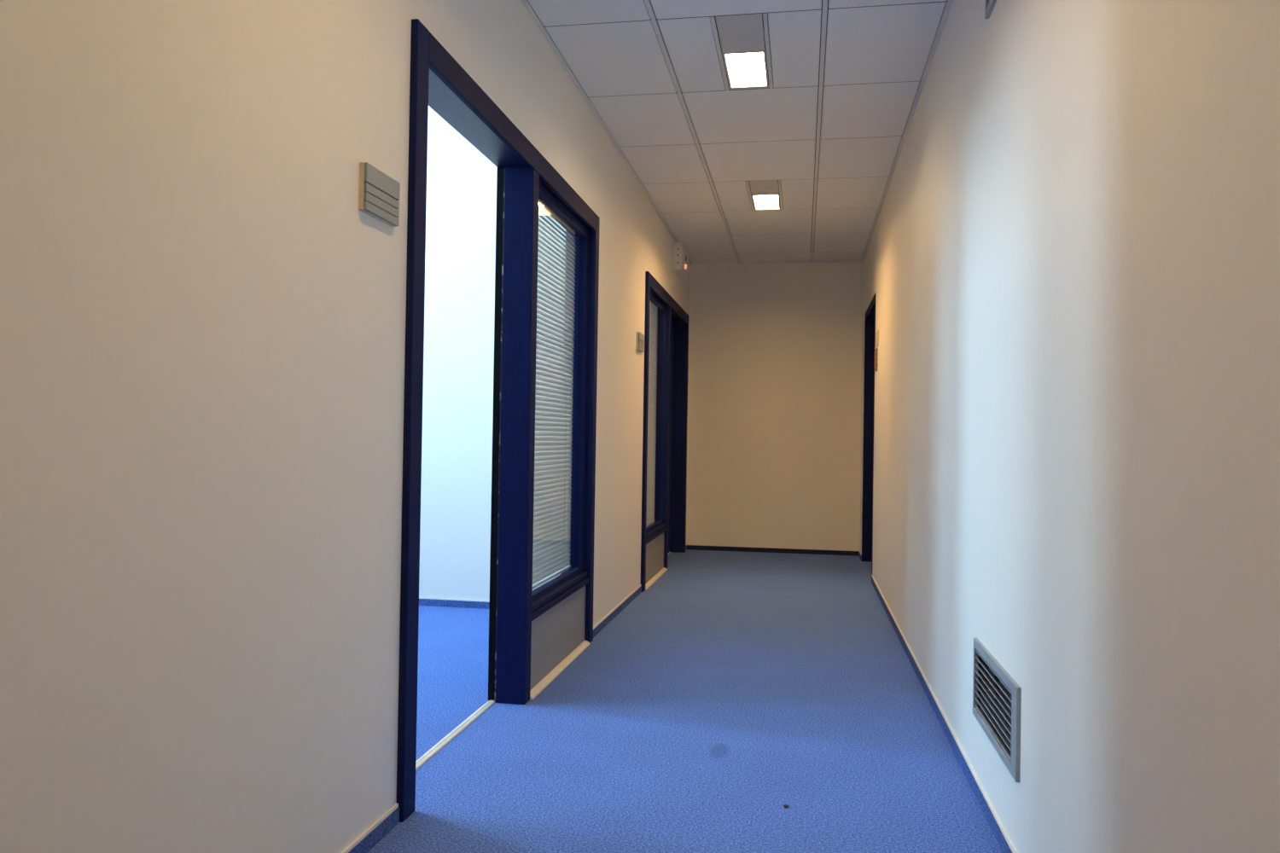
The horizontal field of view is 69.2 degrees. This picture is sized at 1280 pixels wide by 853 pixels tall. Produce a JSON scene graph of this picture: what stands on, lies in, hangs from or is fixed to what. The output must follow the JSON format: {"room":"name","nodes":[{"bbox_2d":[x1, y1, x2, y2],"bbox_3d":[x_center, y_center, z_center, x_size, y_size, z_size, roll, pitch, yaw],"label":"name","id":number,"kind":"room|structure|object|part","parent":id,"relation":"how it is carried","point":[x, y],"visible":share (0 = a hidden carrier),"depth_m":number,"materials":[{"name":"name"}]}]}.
{"room":"office corridor","nodes":[
{"label":"office corridor","id":0,"kind":"room"},
{"bbox_2d":[0,0,690,852],"bbox_3d":[-0.558,-0.610,3.067,0.116,3.300,10.932,1,-1,10],"label":"wall","id":1,"kind":"structure","parent":0,"point":[202,317],"depth_m":1.66,"materials":[{"name":"paint"}]},
{"bbox_2d":[358,162,400,226],"bbox_3d":[-0.632,-0.561,2.254,0.020,0.111,0.180,1,-1,10],"label":"name plate","id":2,"kind":"object","parent":1,"relation":"attached to","point":[378,194],"visible":1,"depth_m":2.23,"materials":[{"name":"grey plastic"}]},
{"bbox_3d":[-0.626,-0.594,2.254,0.008,0.044,0.179,1,-1,10],"label":"header panel","id":3,"kind":"part","parent":2,"relation":"part of","materials":[{"name":"grey plastic"}]},
{"bbox_2d":[396,18,599,822],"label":"door","id":4,"kind":"structure","parent":1,"relation":"in","point":[534,635],"depth_m":3.50,"materials":[{"name":"blue wood"}]},
{"bbox_3d":[-0.603,-0.020,2.464,0.021,2.105,0.078,1,-1,10],"label":"casing","id":5,"kind":"part","parent":4,"relation":"part of","materials":[{"name":"blue wood"}]},
{"bbox_3d":[-0.549,0.015,3.526,0.022,0.200,0.004,1,-1,10],"label":"strike plate","id":6,"kind":"part","parent":4,"relation":"part of","materials":[{"name":"silver metal"}]},
{"bbox_3d":[-0.403,-1.016,3.530,0.020,0.083,2.062,1,-1,10],"label":"head casing","id":7,"kind":"part","parent":4,"relation":"part of","materials":[{"name":"blue wood"}]},
{"bbox_3d":[-0.366,0.901,4.046,0.028,0.294,0.979,1,-1,10],"label":"panel","id":8,"kind":"part","parent":4,"relation":"part of","materials":[{"name":"grey laminate"}]},
{"bbox_3d":[-0.378,0.714,4.051,0.078,0.024,0.979,1,-1,10],"label":"rail","id":9,"kind":"part","parent":4,"relation":"part of","materials":[{"name":"blue wood"}]},
{"bbox_3d":[-0.370,-0.139,4.061,0.038,1.682,0.979,1,-1,10],"label":"sash","id":10,"kind":"part","parent":4,"relation":"part of","materials":[{"name":"blue wood"}]},
{"bbox_3d":[-0.374,0.743,4.050,0.086,0.026,0.979,1,-1,10],"label":"rail","id":11,"kind":"part","parent":4,"relation":"part of","materials":[{"name":"blue wood"}]},
{"bbox_3d":[-0.234,0.010,4.572,0.021,2.105,0.078,1,-1,10],"label":"casing","id":12,"kind":"part","parent":4,"relation":"part of","materials":[{"name":"blue wood"}]},
{"bbox_2d":[341,544,686,852],"bbox_3d":[-0.522,1.016,3.038,0.009,0.049,10.932,1,-1,10],"label":"baseboard","id":13,"kind":"structure","parent":1,"relation":"attached to","point":[367,840],"depth_m":2.34,"materials":[{"name":"blue carpet"}]},
{"bbox_2d":[532,200,575,588],"bbox_3d":[-0.415,-0.156,4.070,0.027,1.681,0.967,1,-1,10],"label":"blind","id":14,"kind":"object","parent":1,"relation":"attached to","point":[551,550],"visible":0.64,"depth_m":4.20,"materials":[{"name":"white metal"}]},
{"bbox_3d":[-0.429,0.678,4.060,0.020,0.012,0.967,1,-1,10],"label":"rail","id":15,"kind":"part","parent":14,"relation":"part of","materials":[{"name":"white metal"}]},
{"bbox_3d":[-0.403,-0.965,4.079,0.026,0.030,0.967,1,-1,10],"label":"head rail","id":16,"kind":"part","parent":14,"relation":"part of","materials":[{"name":"white metal"}]},
{"bbox_3d":[-0.348,-0.134,4.381,0.001,1.635,0.002,1,-1,10],"label":"ladder cord","id":17,"kind":"part","parent":14,"relation":"part of","materials":[{"name":"white fabric"}]},
{"bbox_2d":[635,331,644,352],"bbox_3d":[0.002,-0.534,5.876,0.020,0.111,0.180,1,-1,10],"label":"name plate","id":18,"kind":"object","parent":1,"relation":"attached to","point":[640,337],"visible":1,"depth_m":5.83,"materials":[{"name":"grey plastic"}]},
{"bbox_3d":[0.008,-0.567,5.875,0.008,0.044,0.179,1,-1,10],"label":"header panel","id":19,"kind":"part","parent":18,"relation":"part of","materials":[{"name":"grey plastic"}]},
{"bbox_2d":[645,302,657,526],"bbox_3d":[0.037,-0.119,6.653,0.027,1.681,0.967,1,-1,10],"label":"blind","id":20,"kind":"object","parent":1,"relation":"attached to","point":[651,426],"visible":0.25,"depth_m":6.94,"materials":[{"name":"white metal"}]},
{"bbox_3d":[0.023,0.715,6.644,0.020,0.012,0.967,1,-1,10],"label":"rail","id":21,"kind":"part","parent":20,"relation":"part of","materials":[{"name":"white metal"}]},
{"bbox_3d":[0.104,-0.098,6.964,0.001,1.635,0.002,1,-1,10],"label":"ladder cord","id":22,"kind":"part","parent":20,"relation":"part of","materials":[{"name":"white fabric"}]},
{"bbox_2d":[640,271,688,592],"bbox_3d":[0.157,0.045,7.179,0.158,2.105,2.218,1,-1,10],"label":"door","id":23,"kind":"structure","parent":1,"relation":"in","point":[666,535],"depth_m":7.13,"materials":[{"name":"blue wood"}]},
{"bbox_3d":[0.035,0.032,6.114,0.021,2.105,0.078,1,-1,10],"label":"casing","id":24,"kind":"part","parent":23,"relation":"part of","materials":[{"name":"blue wood"}]},
{"bbox_3d":[0.086,0.938,6.629,0.028,0.294,0.979,1,-1,10],"label":"panel","id":25,"kind":"part","parent":23,"relation":"part of","materials":[{"name":"grey laminate"}]},
{"bbox_3d":[0.074,0.751,6.634,0.078,0.024,0.979,1,-1,10],"label":"rail","id":26,"kind":"part","parent":23,"relation":"part of","materials":[{"name":"blue wood"}]},
{"bbox_3d":[0.082,-0.102,6.645,0.038,1.682,0.979,1,-1,10],"label":"sash","id":27,"kind":"part","parent":23,"relation":"part of","materials":[{"name":"blue wood"}]},
{"bbox_3d":[0.078,0.780,6.633,0.086,0.026,0.979,1,-1,10],"label":"rail","id":28,"kind":"part","parent":23,"relation":"part of","materials":[{"name":"blue wood"}]},
{"bbox_3d":[0.236,-0.964,7.180,0.020,0.083,2.062,1,-1,10],"label":"head casing","id":29,"kind":"part","parent":23,"relation":"part of","materials":[{"name":"blue wood"}]},
{"bbox_3d":[0.404,0.061,8.222,0.021,2.105,0.078,1,-1,10],"label":"casing","id":30,"kind":"part","parent":23,"relation":"part of","materials":[{"name":"blue wood"}]},
{"bbox_2d":[673,242,688,278],"bbox_3d":[0.348,-1.358,7.601,0.084,0.216,0.464,1,-1,10],"label":"emergency light","id":31,"kind":"object","parent":1,"relation":"attached to","point":[681,255],"visible":1,"depth_m":7.40,"materials":[{"name":"white plastic"}]},
{"bbox_3d":[0.373,-1.361,7.604,0.006,0.150,0.410,1,-1,10],"label":"panel","id":32,"kind":"part","parent":31,"relation":"part of","materials":[{"name":"white plastic"}]},
{"bbox_2d":[418,105,565,600],"bbox_3d":[-1.719,-0.600,5.629,3.055,3.300,0.120,1,-1,10],"label":"wall","id":33,"kind":"structure","parent":0,"point":[461,211],"depth_m":5.45,"materials":[{"name":"paint"}]},
{"bbox_2d":[418,597,489,609],"bbox_3d":[-1.756,1.025,5.547,3.055,0.049,0.009,1,-1,10],"label":"baseboard","id":34,"kind":"structure","parent":33,"relation":"attached to","point":[483,604],"depth_m":5.43,"materials":[{"name":"blue carpet"}]},
{"bbox_2d":[646,305,651,526],"bbox_3d":[-1.026,-0.543,9.589,3.055,3.300,0.120,1,-1,10],"label":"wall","id":35,"kind":"structure","parent":0,"point":[650,305],"depth_m":9.34,"materials":[{"name":"paint"}]},
{"bbox_2d":[367,549,1002,852],"bbox_3d":[-0.957,1.069,3.579,5.610,0.060,12.050,1,-1,10],"label":"floor","id":36,"kind":"structure","parent":0,"point":[737,688],"depth_m":3.18,"materials":[{"name":"blue carpet"}]},
{"bbox_2d":[521,0,953,264],"bbox_3d":[0.274,-1.617,2.936,1.580,0.144,10.932,1,-1,10],"label":"ceiling","id":37,"kind":"structure","parent":0,"point":[829,125],"depth_m":4.43,"materials":[{"name":"tile"}]},
{"bbox_2d":[715,13,768,89],"bbox_3d":[0.433,-1.578,3.840,0.175,0.087,0.743,1,-1,10],"label":"ceiling light","id":38,"kind":"object","parent":37,"relation":"attached to","point":[741,37],"visible":0.98,"depth_m":3.79,"materials":[{"name":"white plastic"}]},
{"bbox_3d":[0.397,-1.544,3.638,0.175,0.009,0.335,1,-1,10],"label":"plate","id":39,"kind":"part","parent":38,"relation":"part of","materials":[{"name":"white metal"}]},
{"bbox_2d":[727,52,765,74],"bbox_3d":[0.460,-1.596,3.994,0.156,0.004,0.365,1,-1,10],"label":"diffuser","id":40,"kind":"object","parent":38,"relation":"attached to","point":[747,63],"depth_m":4.07,"materials":[{"name":"white plastic"}]},
{"bbox_2d":[749,180,780,210],"bbox_3d":[0.821,-1.547,6.059,0.175,0.087,0.743,1,-1,10],"label":"ceiling light","id":41,"kind":"object","parent":37,"relation":"attached to","point":[765,195],"visible":0.98,"depth_m":6.03,"materials":[{"name":"white plastic"}]},
{"bbox_3d":[0.786,-1.513,5.858,0.175,0.009,0.335,1,-1,10],"label":"plate","id":42,"kind":"part","parent":41,"relation":"part of","materials":[{"name":"white metal"}]},
{"bbox_2d":[755,195,778,200],"bbox_3d":[0.849,-1.564,6.213,0.156,0.004,0.365,1,-1,10],"label":"diffuser","id":43,"kind":"object","parent":41,"relation":"attached to","point":[759,197],"depth_m":6.33,"materials":[{"name":"white plastic"}]},
{"bbox_2d":[686,254,863,550],"bbox_3d":[1.226,-0.522,8.364,1.805,3.300,0.120,1,-1,10],"label":"wall","id":44,"kind":"structure","parent":0,"point":[775,383],"depth_m":8.30,"materials":[{"name":"paint"}]},
{"bbox_2d":[686,544,859,556],"bbox_3d":[1.173,1.103,8.285,1.540,0.049,0.009,1,-1,10],"label":"baseboard","id":45,"kind":"structure","parent":44,"relation":"attached to","point":[695,547],"depth_m":8.28,"materials":[{"name":"blue carpet"}]},
{"bbox_2d":[859,0,1279,852],"bbox_3d":[1.089,-0.587,2.778,0.149,3.300,10.932,1,-1,10],"label":"wall","id":46,"kind":"structure","parent":0,"point":[1072,260],"depth_m":1.65,"materials":[{"name":"paint"}]},
{"bbox_2d":[861,293,875,575],"bbox_3d":[1.863,0.082,7.255,0.152,2.088,1.143,1,-1,10],"label":"door","id":47,"kind":"structure","parent":46,"relation":"in","point":[869,319],"depth_m":7.77,"materials":[{"name":"blue wood"}]},
{"bbox_2d":[874,348,877,371],"bbox_3d":[1.662,-0.467,6.529,0.014,0.162,0.100,1,-1,10],"label":"wall box","id":48,"kind":"object","parent":46,"relation":"attached to","point":[875,351],"visible":1,"depth_m":6.49,"materials":[{"name":"plastic"}]},
{"bbox_3d":[1.657,-0.476,6.529,0.004,0.120,0.084,1,-1,10],"label":"plate","id":49,"kind":"part","parent":48,"relation":"part of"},
{"bbox_2d":[875,330,878,348],"bbox_3d":[1.657,-0.611,6.481,0.011,0.106,0.160,1,-1,10],"label":"plate","id":50,"kind":"object","parent":46,"relation":"attached to","point":[877,332],"visible":1,"depth_m":6.42,"materials":[{"name":"beige plastic"}]},
{"bbox_2d":[858,550,1016,852],"bbox_3d":[0.986,1.037,2.773,0.009,0.049,10.932,1,-1,10],"label":"baseboard","id":51,"kind":"structure","parent":46,"relation":"attached to","point":[1004,843],"depth_m":2.99,"materials":[{"name":"blue carpet"}]},
{"bbox_2d":[984,0,996,18],"bbox_3d":[0.988,-1.286,2.389,0.084,0.221,0.554,1,-1,10],"label":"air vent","id":52,"kind":"object","parent":46,"relation":"in","point":[989,4],"visible":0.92,"depth_m":2.63,"materials":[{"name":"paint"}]},
{"bbox_3d":[1.000,-1.281,2.661,0.014,0.173,0.014,1,-1,10],"label":"frame rail","id":53,"kind":"part","parent":52,"relation":"part of","materials":[{"name":"grey metal"}]},
{"bbox_2d":[972,638,1021,782],"bbox_3d":[0.967,0.724,2.429,0.084,0.221,0.554,1,-1,10],"label":"air vent","id":54,"kind":"object","parent":46,"relation":"in","point":[996,695],"visible":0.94,"depth_m":2.43,"materials":[{"name":"metal"}]},
{"bbox_3d":[0.979,0.730,2.701,0.014,0.173,0.014,1,-1,10],"label":"frame rail","id":55,"kind":"part","parent":54,"relation":"part of","materials":[{"name":"silver metal"}]},
{"bbox_3d":[0.931,0.823,2.434,0.014,0.022,0.554,1,-1,10],"label":"frame rail","id":56,"kind":"part","parent":54,"relation":"part of","materials":[{"name":"silver metal"}]},
{"bbox_3d":[0.934,0.626,2.436,0.014,0.026,0.554,1,-1,10],"label":"frame rail","id":57,"kind":"part","parent":54,"relation":"part of","materials":[{"name":"silver metal"}]},
{"bbox_3d":[0.889,0.722,2.189,0.014,0.173,0.054,1,-1,10],"label":"frame rail","id":58,"kind":"part","parent":54,"relation":"part of","materials":[{"name":"silver metal"}]}
]}

